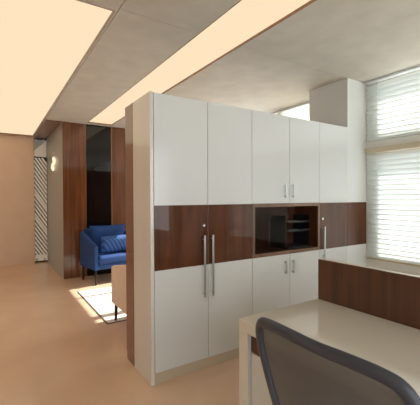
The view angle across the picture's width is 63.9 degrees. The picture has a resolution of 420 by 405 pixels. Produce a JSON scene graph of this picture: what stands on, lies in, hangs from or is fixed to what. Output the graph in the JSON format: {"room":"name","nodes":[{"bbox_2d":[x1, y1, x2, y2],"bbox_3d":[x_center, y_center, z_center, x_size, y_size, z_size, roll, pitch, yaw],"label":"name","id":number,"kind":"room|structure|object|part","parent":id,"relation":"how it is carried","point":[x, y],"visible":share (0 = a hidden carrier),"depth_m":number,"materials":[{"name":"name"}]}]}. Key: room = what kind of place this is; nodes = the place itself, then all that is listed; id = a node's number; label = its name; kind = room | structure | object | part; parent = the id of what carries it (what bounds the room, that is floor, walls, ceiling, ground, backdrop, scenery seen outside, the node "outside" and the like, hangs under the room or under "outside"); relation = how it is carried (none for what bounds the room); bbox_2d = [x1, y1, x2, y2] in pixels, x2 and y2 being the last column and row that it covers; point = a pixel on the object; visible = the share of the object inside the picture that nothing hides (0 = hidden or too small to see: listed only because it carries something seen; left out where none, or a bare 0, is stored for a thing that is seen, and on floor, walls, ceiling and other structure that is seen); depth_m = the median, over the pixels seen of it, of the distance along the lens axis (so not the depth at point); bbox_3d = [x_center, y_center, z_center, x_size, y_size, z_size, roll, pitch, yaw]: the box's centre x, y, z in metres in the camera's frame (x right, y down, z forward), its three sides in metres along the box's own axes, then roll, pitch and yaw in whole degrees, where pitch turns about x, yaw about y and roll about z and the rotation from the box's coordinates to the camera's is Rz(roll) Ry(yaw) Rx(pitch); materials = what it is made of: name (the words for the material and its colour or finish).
{"room":"office","nodes":[
{"label":"office","id":0,"kind":"room"},
{"bbox_2d":[0,134,34,265],"bbox_3d":[-5.146,-0.029,6.138,3.452,2.627,0.100,-1,1,-33],"label":"wall","id":1,"kind":"structure","parent":0,"point":[17,216],"depth_m":6.86,"materials":[{"name":"beige paint"}]},
{"bbox_2d":[34,139,47,260],"bbox_3d":[-3.583,-0.047,7.128,0.245,2.618,0.030,-1,1,-33],"label":"door","id":2,"kind":"structure","parent":1,"relation":"in","point":[40,151],"depth_m":7.12,"materials":[{"name":"white"}]},
{"bbox_2d":[34,146,42,254],"bbox_3d":[-5.549,-0.039,7.068,3.790,2.627,0.100,-1,1,-33],"label":"wall","id":3,"kind":"structure","parent":0,"point":[38,146],"depth_m":7.97,"materials":[{"name":"paint"}]},
{"bbox_2d":[42,139,47,253],"bbox_3d":[-3.192,-0.046,6.846,0.078,2.627,2.840,-1,1,-33],"label":"wall","id":4,"kind":"structure","parent":0,"point":[44,158],"depth_m":7.45,"materials":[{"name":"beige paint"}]},
{"bbox_2d":[47,123,63,278],"bbox_3d":[-2.947,-0.040,6.386,0.011,2.623,1.799,-1,1,-33],"label":"wall panel","id":5,"kind":"object","parent":4,"relation":"attached to","point":[54,141],"visible":1,"depth_m":6.23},
{"bbox_2d":[51,157,55,170],"bbox_3d":[-2.914,-0.719,6.268,0.045,0.268,0.395,-1,1,-33],"label":"wall lamp","id":6,"kind":"object","parent":5,"relation":"attached to","point":[53,158],"visible":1,"depth_m":6.23,"materials":[{"name":"white metal"}]},
{"bbox_2d":[0,260,238,404],"bbox_3d":[-1.455,1.359,3.063,6.666,0.100,11.700,-1,1,-33],"label":"floor","id":7,"kind":"structure","parent":0,"point":[55,349],"depth_m":2.81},
{"bbox_2d":[77,286,125,323],"bbox_3d":[-0.710,1.280,4.732,1.891,0.008,1.494,-1,1,-33],"label":"rug","id":8,"kind":"object","parent":7,"relation":"on","point":[99,299],"visible":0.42,"depth_m":4.28,"materials":[{"name":"white fabric"}]},
{"bbox_2d":[111,265,125,320],"bbox_3d":[-0.614,0.911,3.635,0.720,0.758,0.650,-1,1,-33],"label":"armchair","id":9,"kind":"object","parent":8,"relation":"on","point":[118,272],"visible":0.09,"depth_m":3.48,"materials":[{"name":"beige fabric"}]},
{"bbox_3d":[-1.025,1.193,3.687,0.040,0.195,0.040,-1,1,-33],"label":"leg","id":10,"kind":"part","parent":9,"relation":"part of","materials":[{"name":"black metal"}]},
{"bbox_2d":[80,224,125,285],"bbox_3d":[-1.662,0.827,5.630,0.800,0.902,0.610,-1,1,-41],"label":"armchair","id":11,"kind":"object","parent":7,"relation":"on","point":[90,238],"visible":0.67,"depth_m":5.45,"materials":[{"name":"blue fabric"}]},
{"bbox_3d":[-2.099,1.160,5.587,0.040,0.240,0.040,-1,1,-41],"label":"leg","id":12,"kind":"part","parent":11,"relation":"part of","materials":[{"name":"black metal"}]},
{"bbox_3d":[-1.941,0.764,5.390,0.065,0.565,0.600,-1,1,-41],"label":"arm","id":13,"kind":"part","parent":11,"relation":"part of","materials":[{"name":"blue fabric"}]},
{"bbox_3d":[-1.818,0.697,5.804,0.668,0.533,0.137,-1,1,-41],"label":"backrest","id":14,"kind":"part","parent":11,"relation":"part of","materials":[{"name":"blue fabric"}]},
{"bbox_3d":[-1.768,1.163,5.212,0.040,0.240,0.040,-1,1,-41],"label":"leg","id":15,"kind":"part","parent":11,"relation":"part of","materials":[{"name":"black metal"}]},
{"bbox_2d":[89,224,124,250],"bbox_3d":[-1.756,0.604,5.732,0.650,0.458,0.187,-1,1,-41],"label":"cushion","id":16,"kind":"object","parent":11,"relation":"on","point":[95,232],"depth_m":5.60,"materials":[{"name":"blue fabric"}]},
{"bbox_2d":[98,250,125,264],"bbox_3d":[-1.612,0.902,5.575,0.664,0.129,0.460,-1,1,-41],"label":"seat cushion","id":17,"kind":"object","parent":11,"relation":"on","point":[112,258],"depth_m":5.37,"materials":[{"name":"blue fabric"}]},
{"bbox_3d":[-1.665,1.004,5.636,0.668,0.075,0.580,-1,1,-41],"label":"seat","id":18,"kind":"part","parent":11,"relation":"part of","materials":[{"name":"blue fabric"}]},
{"bbox_2d":[99,235,125,253],"bbox_3d":[-1.575,0.678,5.542,0.500,0.285,0.173,-1,1,-43],"label":"throw pillow","id":19,"kind":"object","parent":11,"relation":"on","point":[115,243],"visible":0.87,"depth_m":5.46,"materials":[{"name":"blue fabric"}]},
{"bbox_2d":[125,103,134,366],"bbox_3d":[0.288,0.248,3.365,2.257,2.100,0.187,-1,1,-33],"label":"wood panel","id":20,"kind":"object","parent":7,"relation":"on","point":[129,109],"visible":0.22,"depth_m":2.74,"materials":[{"name":"brown wood"}]},
{"bbox_3d":[-0.515,0.228,2.944,0.448,2.038,0.018,-1,1,-33],"label":"door","id":21,"kind":"part","parent":20,"relation":"part of","materials":[{"name":"brown wood"}]},
{"bbox_2d":[133,91,251,385],"bbox_3d":[-0.114,0.257,2.773,0.938,2.100,0.366,-1,1,-33],"label":"tall cabinet","id":22,"kind":"object","parent":7,"relation":"on","point":[192,159],"visible":0.97,"depth_m":2.58,"materials":[{"name":"paint"}]},
{"bbox_3d":[-0.503,0.262,2.536,0.026,2.100,0.339,-1,1,-33],"label":"panel","id":23,"kind":"part","parent":22,"relation":"part of","materials":[{"name":"paint"}]},
{"bbox_3d":[-0.212,0.221,2.536,0.453,2.016,0.018,-1,1,-33],"label":"door","id":24,"kind":"part","parent":22,"relation":"part of","materials":[{"name":"white paint"}]},
{"bbox_3d":[-0.044,0.496,2.619,0.016,0.481,0.030,-1,1,-33],"label":"handle","id":25,"kind":"part","parent":22,"relation":"part of","materials":[{"name":"metal"}]},
{"bbox_3d":[0.020,0.496,2.661,0.016,0.481,0.030,-1,1,-33],"label":"handle","id":26,"kind":"part","parent":22,"relation":"part of","materials":[{"name":"metal"}]},
{"bbox_3d":[0.169,0.216,2.784,0.448,2.016,0.018,-1,1,-33],"label":"door","id":27,"kind":"part","parent":22,"relation":"part of","materials":[{"name":"white paint"}]},
{"bbox_2d":[252,110,319,314],"bbox_3d":[0.649,0.248,3.268,0.879,2.099,0.366,-1,1,-33],"label":"tall cabinet","id":28,"kind":"object","parent":7,"relation":"on","point":[285,149],"visible":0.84,"depth_m":3.13,"materials":[{"name":"white paint"}]},
{"bbox_3d":[0.553,0.851,3.039,0.453,0.737,0.018,-1,1,-33],"label":"door","id":29,"kind":"part","parent":28,"relation":"part of","materials":[{"name":"white paint"}]},
{"bbox_3d":[0.547,-0.394,3.023,0.453,0.805,0.018,-1,1,-33],"label":"door","id":30,"kind":"part","parent":28,"relation":"part of","materials":[{"name":"white paint"}]},
{"bbox_3d":[0.728,0.243,3.146,0.876,0.470,0.020,-1,1,-33],"label":"niche frame","id":31,"kind":"part","parent":28,"relation":"part of","materials":[{"name":"brown wood"}]},
{"bbox_3d":[0.698,-0.107,3.095,0.016,0.130,0.030,-1,1,-33],"label":"handle","id":32,"kind":"part","parent":28,"relation":"part of","materials":[{"name":"metal"}]},
{"bbox_2d":[270,214,309,248],"bbox_3d":[0.812,0.284,3.402,0.340,0.318,0.222,-1,1,-33],"label":"document tray","id":33,"kind":"object","parent":28,"relation":"in","point":[300,229],"visible":1,"depth_m":3.38,"materials":[{"name":"black plastic"}]},
{"bbox_3d":[0.779,-0.108,3.148,0.016,0.130,0.030,-1,1,-33],"label":"handle","id":34,"kind":"part","parent":28,"relation":"part of","materials":[{"name":"metal"}]},
{"bbox_3d":[0.916,-0.399,3.263,0.419,0.805,0.018,-1,1,-33],"label":"door","id":35,"kind":"part","parent":28,"relation":"part of","materials":[{"name":"white paint"}]},
{"bbox_3d":[0.922,0.846,3.279,0.419,0.737,0.018,-1,1,-33],"label":"door","id":36,"kind":"part","parent":28,"relation":"part of","materials":[{"name":"white paint"}]},
{"bbox_2d":[239,299,419,404],"bbox_3d":[0.841,0.949,1.128,0.587,0.750,1.659,-1,1,-33],"label":"office desk","id":37,"kind":"object","parent":7,"relation":"on","point":[393,346],"visible":0.44,"depth_m":1.55,"materials":[{"name":"white wood"}]},
{"bbox_3d":[0.408,0.970,1.795,0.587,0.694,0.066,-1,1,-33],"label":"panel","id":38,"kind":"part","parent":37,"relation":"part of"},
{"bbox_3d":[0.315,0.675,1.445,0.018,0.081,0.405,-1,1,-33],"label":"drawer","id":39,"kind":"part","parent":37,"relation":"part of","materials":[{"name":"brown wood"}]},
{"bbox_3d":[0.316,0.871,1.447,0.018,0.303,0.405,-1,1,-33],"label":"drawer","id":40,"kind":"part","parent":37,"relation":"part of","materials":[{"name":"beige wood"}]},
{"bbox_2d":[320,122,347,262],"bbox_3d":[1.208,0.241,3.630,0.451,2.099,0.366,-1,1,-33],"label":"tall cabinet","id":41,"kind":"object","parent":7,"relation":"on","point":[333,138],"visible":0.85,"depth_m":3.49,"materials":[{"name":"white paint"}]},
{"bbox_3d":[1.151,0.403,3.394,0.016,0.323,0.030,-1,1,-33],"label":"handle","id":42,"kind":"part","parent":41,"relation":"part of","materials":[{"name":"metal"}]},
{"bbox_2d":[255,317,419,404],"bbox_3d":[0.501,0.831,1.030,0.638,0.992,0.608,-1,1,-33],"label":"office chair","id":43,"kind":"object","parent":7,"relation":"on","point":[299,369],"visible":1,"depth_m":0.85,"materials":[{"name":"grey fabric"}]},
{"bbox_2d":[309,78,366,265],"bbox_3d":[1.486,-0.028,3.938,0.350,2.627,0.516,-1,1,-33],"label":"wall pier","id":44,"kind":"object","parent":7,"relation":"on","point":[342,102],"visible":0.36,"depth_m":3.73,"materials":[{"name":"paint"}]},
{"bbox_2d":[348,202,365,245],"bbox_3d":[1.624,0.232,3.719,0.342,0.470,0.006,-1,1,-33],"label":"wood band","id":45,"kind":"object","parent":44,"relation":"attached to","point":[356,210],"visible":1,"depth_m":3.71,"materials":[{"name":"brown wood"}]},
{"bbox_2d":[318,259,419,329],"bbox_3d":[1.107,0.830,1.299,0.045,0.982,1.659,-1,1,-33],"label":"partition","id":46,"kind":"structure","parent":7,"relation":"on","point":[389,295],"depth_m":1.70,"materials":[{"name":"brown wood"}]},
{"bbox_3d":[0.755,0.825,1.812,0.012,0.982,0.414,-1,1,-33],"label":"wood panel","id":47,"kind":"part","parent":46,"relation":"part of","materials":[{"name":"brown wood"}]},
{"bbox_3d":[0.981,0.829,1.464,0.012,0.982,0.414,-1,1,-33],"label":"wood panel","id":48,"kind":"part","parent":46,"relation":"part of","materials":[{"name":"brown wood"}]},
{"bbox_2d":[1,0,419,143],"bbox_3d":[-1.467,-1.393,3.028,6.666,0.150,11.700,-1,1,-33],"label":"ceiling","id":49,"kind":"structure","parent":0,"point":[326,42],"depth_m":3.00,"materials":[{"name":"paint"}]},
{"bbox_2d":[34,120,61,137],"bbox_3d":[-3.046,-1.347,6.277,0.242,0.012,1.810,-1,1,-33],"label":"ceiling panel","id":50,"kind":"object","parent":49,"relation":"attached to","point":[48,127],"visible":1,"depth_m":6.09,"materials":[{"name":"brown wood"}]},
{"bbox_2d":[0,0,114,135],"bbox_3d":[-3.372,-1.334,3.814,2.923,0.033,5.486,-1,1,-33],"label":"recessed light","id":51,"kind":"object","parent":49,"relation":"in","point":[43,43],"visible":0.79,"depth_m":2.96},
{"bbox_2d":[87,0,315,125],"bbox_3d":[-0.130,-1.338,3.074,0.415,0.033,6.519,-1,1,-33],"label":"recessed light","id":52,"kind":"object","parent":49,"relation":"in","point":[246,20],"visible":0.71,"depth_m":2.86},
{"bbox_2d":[272,69,419,275],"bbox_3d":[2.018,-0.026,3.623,0.200,2.627,8.480,-1,1,-33],"label":"wall","id":53,"kind":"structure","parent":0,"point":[414,270],"depth_m":3.59,"materials":[{"name":"beige paint"}]},
{"bbox_2d":[278,101,308,119],"bbox_3d":[1.234,-0.284,4.596,0.029,2.114,0.820,-1,1,-33],"label":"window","id":54,"kind":"structure","parent":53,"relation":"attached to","point":[301,111],"depth_m":4.62,"materials":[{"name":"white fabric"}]},
{"bbox_2d":[365,141,419,264],"bbox_3d":[2.441,0.013,2.709,0.060,1.200,2.525,-1,1,-33],"label":"blind","id":55,"kind":"object","parent":53,"relation":"attached to","point":[393,182],"visible":1,"depth_m":3.51,"materials":[{"name":"white"}]},
{"bbox_3d":[1.824,0.021,3.659,0.059,1.127,0.002,-1,1,-33],"label":"ladder cord","id":56,"kind":"part","parent":55,"relation":"part of","materials":[{"name":"white fabric"}]},
{"bbox_3d":[2.439,-0.560,2.701,0.060,0.055,2.525,-1,1,-33],"label":"head rail","id":57,"kind":"part","parent":55,"relation":"part of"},
{"bbox_3d":[2.443,0.604,2.716,0.052,0.018,2.525,-1,1,-33],"label":"rail","id":58,"kind":"part","parent":55,"relation":"part of","materials":[{"name":"white plastic"}]},
{"bbox_2d":[365,65,419,141],"bbox_3d":[2.437,-0.994,2.696,0.060,0.660,2.525,-1,1,-33],"label":"blind","id":59,"kind":"object","parent":53,"relation":"attached to","point":[393,108],"visible":1,"depth_m":3.50,"materials":[{"name":"white"}]},
{"bbox_3d":[1.820,-1.003,3.646,0.059,0.622,0.002,-1,1,-33],"label":"ladder cord","id":60,"kind":"part","parent":59,"relation":"part of","materials":[{"name":"white fabric"}]},
{"bbox_3d":[2.436,-1.314,2.692,0.060,0.020,2.525,-1,1,-33],"label":"head rail","id":61,"kind":"part","parent":59,"relation":"part of","materials":[{"name":"white"}]},
{"bbox_3d":[2.438,-0.673,2.700,0.052,0.018,2.525,-1,1,-33],"label":"rail","id":62,"kind":"part","parent":59,"relation":"part of","materials":[{"name":"white"}]},
{"bbox_2d":[367,257,419,266],"bbox_3d":[2.528,0.634,2.766,0.123,0.020,2.575,-1,1,-33],"label":"trim","id":63,"kind":"structure","parent":53,"relation":"attached to","point":[411,264],"depth_m":3.55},
{"bbox_3d":[-1.296,-0.049,6.455,2.676,2.627,0.120,-1,1,-33],"label":"wall","id":64,"kind":"structure","parent":0,"visible":0},
{"bbox_2d":[62,122,86,278],"bbox_3d":[-2.295,-0.034,5.716,0.373,2.623,0.028,-1,1,-33],"label":"wood wall panel","id":65,"kind":"object","parent":64,"relation":"attached to","point":[73,134],"visible":0.98,"depth_m":5.69,"materials":[{"name":"brown wood"}]},
{"bbox_2d":[86,124,111,275],"bbox_3d":[-1.948,-0.038,5.938,0.441,2.623,0.030,-1,1,-33],"label":"glass panel","id":66,"kind":"object","parent":64,"relation":"attached to","point":[98,138],"visible":0.75,"depth_m":5.92,"materials":[{"name":"black glass"}]},
{"bbox_2d":[112,127,125,228],"bbox_3d":[-1.034,-0.050,6.535,1.736,2.623,0.028,-1,1,-33],"label":"wood wall panel","id":67,"kind":"object","parent":64,"relation":"attached to","point":[118,134],"visible":0.07,"depth_m":6.11,"materials":[{"name":"brown wood"}]}
]}

